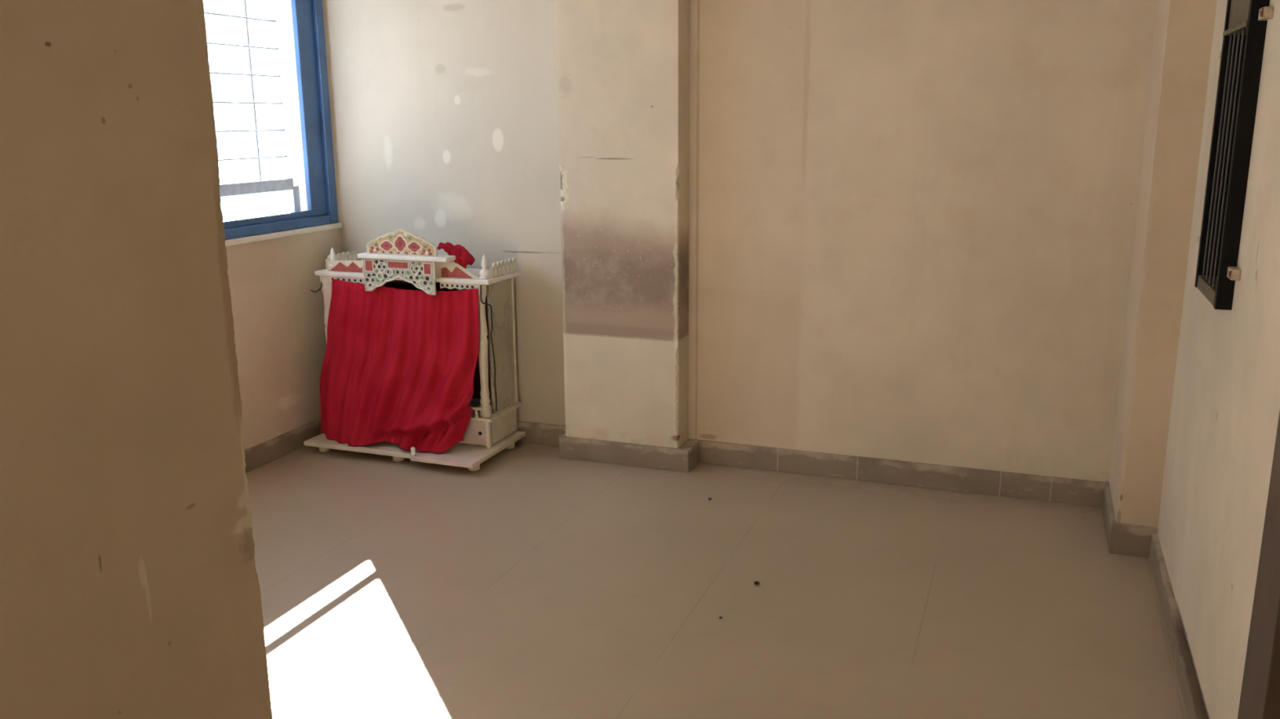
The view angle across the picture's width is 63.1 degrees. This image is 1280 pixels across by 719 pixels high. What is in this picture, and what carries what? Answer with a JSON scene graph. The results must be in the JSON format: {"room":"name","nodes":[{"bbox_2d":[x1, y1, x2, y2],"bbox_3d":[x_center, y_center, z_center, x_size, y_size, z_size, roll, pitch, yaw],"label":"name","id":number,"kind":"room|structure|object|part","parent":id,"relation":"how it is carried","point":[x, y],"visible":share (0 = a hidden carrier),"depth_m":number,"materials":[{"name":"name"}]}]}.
{"room":"empty room","nodes":[
{"label":"empty room","id":0,"kind":"room"},
{"bbox_2d":[0,0,272,718],"bbox_3d":[-2.029,0.023,0.515,2.150,2.750,2.701,4,14,20],"label":"wall","id":1,"kind":"structure","parent":0,"point":[130,588],"depth_m":1.23,"materials":[{"name":"paint"}]},
{"bbox_2d":[226,0,342,450],"bbox_3d":[-2.134,-0.668,3.484,0.190,2.750,3.335,4,14,20],"label":"wall","id":2,"kind":"structure","parent":0,"point":[280,341],"depth_m":4.72,"materials":[{"name":"paint"}]},
{"bbox_2d":[204,0,342,246],"bbox_3d":[-1.797,-1.077,4.133,0.103,1.272,1.730,4,14,20],"label":"window","id":3,"kind":"structure","parent":2,"relation":"in","point":[308,20],"depth_m":4.78,"materials":[{"name":"blue paint"}]},
{"bbox_2d":[204,0,301,212],"bbox_3d":[-1.847,-1.083,4.036,0.008,1.195,1.500,4,14,20],"label":"grille","id":4,"kind":"object","parent":3,"relation":"attached to","point":[261,186],"depth_m":4.52,"materials":[{"name":"metal"}]},
{"bbox_3d":[-1.793,-0.469,4.275,0.103,0.024,1.730,4,14,20],"label":"sill","id":5,"kind":"part","parent":3,"relation":"part of","materials":[{"name":"white stone"}]},
{"bbox_2d":[244,417,321,472],"bbox_3d":[-1.996,0.613,3.833,0.018,0.096,3.118,4,14,20],"label":"baseboard","id":6,"kind":"structure","parent":2,"relation":"attached to","point":[258,455],"depth_m":4.74,"materials":[{"name":"tile"}]},
{"bbox_2d":[262,0,1156,482],"bbox_3d":[0.236,-0.908,4.444,4.250,2.750,0.185,4,14,20],"label":"wall","id":7,"kind":"structure","parent":0,"point":[911,222],"depth_m":4.21,"materials":[{"name":"paint"}]},
{"bbox_2d":[555,0,689,448],"bbox_3d":[-0.069,-0.892,4.385,0.534,2.750,0.146,4,14,20],"label":"pillar","id":8,"kind":"structure","parent":7,"relation":"attached to","point":[623,66],"depth_m":4.38,"materials":[{"name":"paint"}]},
{"bbox_2d":[559,432,697,472],"bbox_3d":[-0.053,0.403,4.664,0.614,0.100,0.146,4,14,20],"label":"baseboard","id":9,"kind":"structure","parent":8,"relation":"attached to","point":[684,458],"depth_m":4.59,"materials":[{"name":"tile"}]},
{"bbox_2d":[515,421,1104,507],"bbox_3d":[0.184,0.401,4.663,3.495,0.102,0.018,4,14,20],"label":"baseboard","id":10,"kind":"structure","parent":7,"relation":"attached to","point":[968,480],"depth_m":4.34,"materials":[{"name":"tile"}]},
{"bbox_2d":[245,441,1187,718],"bbox_3d":[-0.801,1.129,2.057,4.250,0.120,6.200,4,14,20],"label":"floor","id":11,"kind":"structure","parent":0,"point":[531,583],"depth_m":3.35,"materials":[{"name":"tile"}]},
{"bbox_2d":[303,228,525,471],"bbox_3d":[-1.047,-0.084,4.729,0.897,1.033,0.507,4,14,20],"label":"shrine","id":12,"kind":"object","parent":11,"relation":"on","point":[400,259],"visible":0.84,"depth_m":4.63,"materials":[{"name":"white wood"}]},
{"bbox_2d":[311,281,322,292],"bbox_3d":[-1.481,-0.344,4.774,0.062,0.076,0.021,0,13,1],"label":"wire","id":13,"kind":"object","parent":12,"relation":"attached to","point":[321,282],"visible":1,"depth_m":4.77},
{"bbox_3d":[-1.407,-0.473,4.921,0.010,0.063,0.230,4,14,20],"label":"roof railing","id":14,"kind":"part","parent":12,"relation":"part of","materials":[{"name":"white wood"}]},
{"bbox_3d":[-1.199,-0.416,4.614,0.048,0.054,0.003,4,14,20],"label":"painted panel","id":15,"kind":"part","parent":12,"relation":"part of","materials":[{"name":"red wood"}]},
{"bbox_3d":[-1.059,-0.413,4.560,0.112,0.036,0.003,4,14,20],"label":"painted panel","id":16,"kind":"part","parent":12,"relation":"part of","materials":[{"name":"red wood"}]},
{"bbox_2d":[320,279,479,453],"bbox_3d":[-1.112,0.031,4.630,0.841,0.728,0.164,4,14,20],"label":"curtain","id":17,"kind":"object","parent":12,"relation":"hanging from","point":[399,365],"visible":1,"depth_m":4.64,"materials":[{"name":"red fabric"}]},
{"bbox_3d":[-1.056,-0.366,4.577,0.360,0.148,0.008,4,14,20],"label":"arch panel","id":18,"kind":"part","parent":12,"relation":"part of","materials":[{"name":"white wood"}]},
{"bbox_3d":[-0.993,0.403,4.564,0.024,0.038,0.024,4,14,20],"label":"plinth knob","id":19,"kind":"part","parent":12,"relation":"part of","materials":[{"name":"white wood"}]},
{"bbox_3d":[-0.974,-0.122,4.954,0.812,0.595,0.014,4,14,20],"label":"panel","id":20,"kind":"part","parent":12,"relation":"part of","materials":[{"name":"red fabric"}]},
{"bbox_3d":[-0.920,-0.392,4.511,0.044,0.054,0.003,4,14,20],"label":"painted panel","id":21,"kind":"part","parent":12,"relation":"part of","materials":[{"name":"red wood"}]},
{"bbox_2d":[437,241,475,268],"bbox_3d":[-0.809,-0.447,4.591,0.144,0.136,0.112,4,14,20],"label":"folded cloth","id":22,"kind":"object","parent":12,"relation":"on","point":[464,258],"visible":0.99,"depth_m":4.55,"materials":[{"name":"red fabric"}]},
{"bbox_3d":[-1.064,0.300,4.801,0.814,0.114,0.012,4,14,20],"label":"drawer","id":23,"kind":"part","parent":12,"relation":"part of","materials":[{"name":"white wood"}]},
{"bbox_3d":[-1.073,0.189,4.752,0.800,0.012,0.020,4,14,20],"label":"fence rail","id":24,"kind":"part","parent":12,"relation":"part of","materials":[{"name":"white wood"}]},
{"bbox_2d":[480,285,497,411],"bbox_3d":[-0.664,-0.044,4.566,0.020,0.575,0.074,9,16,34],"label":"wire","id":25,"kind":"object","parent":12,"relation":"attached to","point":[482,302],"visible":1,"depth_m":4.59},
{"bbox_3d":[-0.634,-0.380,4.548,0.018,0.037,0.014,4,14,20],"label":"railing panel","id":26,"kind":"part","parent":12,"relation":"part of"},
{"bbox_3d":[-0.621,-0.388,4.581,0.018,0.037,0.014,4,14,20],"label":"railing panel","id":27,"kind":"part","parent":12,"relation":"part of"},
{"bbox_3d":[-0.623,-0.070,4.718,0.014,0.595,0.220,4,14,20],"label":"panel","id":28,"kind":"part","parent":12,"relation":"part of","materials":[{"name":"white wood"}]},
{"bbox_3d":[-0.603,-0.410,4.625,0.010,0.063,0.230,4,14,20],"label":"roof railing","id":29,"kind":"part","parent":12,"relation":"part of","materials":[{"name":"white wood"}]},
{"bbox_3d":[-0.623,0.303,4.781,0.010,0.106,0.225,4,14,20],"label":"moulding","id":30,"kind":"part","parent":12,"relation":"part of","materials":[{"name":"white wood"}]},
{"bbox_2d":[1156,0,1279,718],"bbox_3d":[0.986,-0.120,1.037,0.165,2.750,5.835,4,14,20],"label":"wall","id":31,"kind":"structure","parent":0,"point":[1225,403],"depth_m":2.47,"materials":[{"name":"paint"}]},
{"bbox_2d":[1102,481,1208,718],"bbox_3d":[1.518,0.746,3.117,0.145,0.112,2.008,4,14,20],"label":"baseboard","id":32,"kind":"structure","parent":31,"relation":"attached to","point":[1195,708],"depth_m":3.26,"materials":[{"name":"tile"}]},
{"bbox_2d":[1108,0,1217,528],"bbox_3d":[1.793,-0.707,3.534,0.131,2.750,0.466,4,14,20],"label":"pillar","id":33,"kind":"structure","parent":31,"relation":"attached to","point":[1184,29],"depth_m":3.44,"materials":[{"name":"paint"}]},
{"bbox_2d":[1194,0,1273,310],"bbox_3d":[1.555,-0.637,2.638,0.130,0.978,0.498,4,14,20],"label":"window","id":34,"kind":"structure","parent":31,"relation":"in","point":[1244,33],"depth_m":2.59,"materials":[{"name":"black paint"}]},
{"bbox_3d":[1.560,-0.179,2.750,0.119,0.036,0.330,4,14,20],"label":"rail","id":35,"kind":"part","parent":34,"relation":"part of","materials":[{"name":"black metal"}]},
{"bbox_3d":[1.555,-0.961,2.579,0.124,0.280,0.350,4,14,20],"label":"transom panel","id":36,"kind":"part","parent":34,"relation":"part of","materials":[{"name":"beige wood"}]},
{"bbox_2d":[1237,410,1279,718],"bbox_3d":[1.063,0.078,1.394,0.158,2.199,1.155,4,14,20],"label":"door","id":37,"kind":"structure","parent":31,"relation":"in","point":[1260,698],"depth_m":1.96,"materials":[{"name":"dark brown wood"}]},
{"label":"outside","id":38,"kind":"structure","parent":0,"visible":0},
{"bbox_2d":[222,213,278,221],"bbox_3d":[-5.650,-0.314,9.790,10.640,0.150,22.000,4,14,20],"label":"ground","id":39,"kind":"structure","parent":38,"point":[273,213],"depth_m":19.83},
{"bbox_2d":[219,173,279,219],"bbox_3d":[-2.330,-0.316,6.093,0.240,1.484,3.400,4,14,20],"label":"balcony railing","id":40,"kind":"object","parent":39,"relation":"on","point":[246,178],"visible":0.02,"depth_m":6.08,"materials":[{"name":"paint"}]},
{"bbox_3d":[-2.335,-1.024,5.928,0.028,0.028,3.200,4,14,20],"label":"handrail","id":41,"kind":"part","parent":40,"relation":"part of","materials":[{"name":"paint"}]}
]}

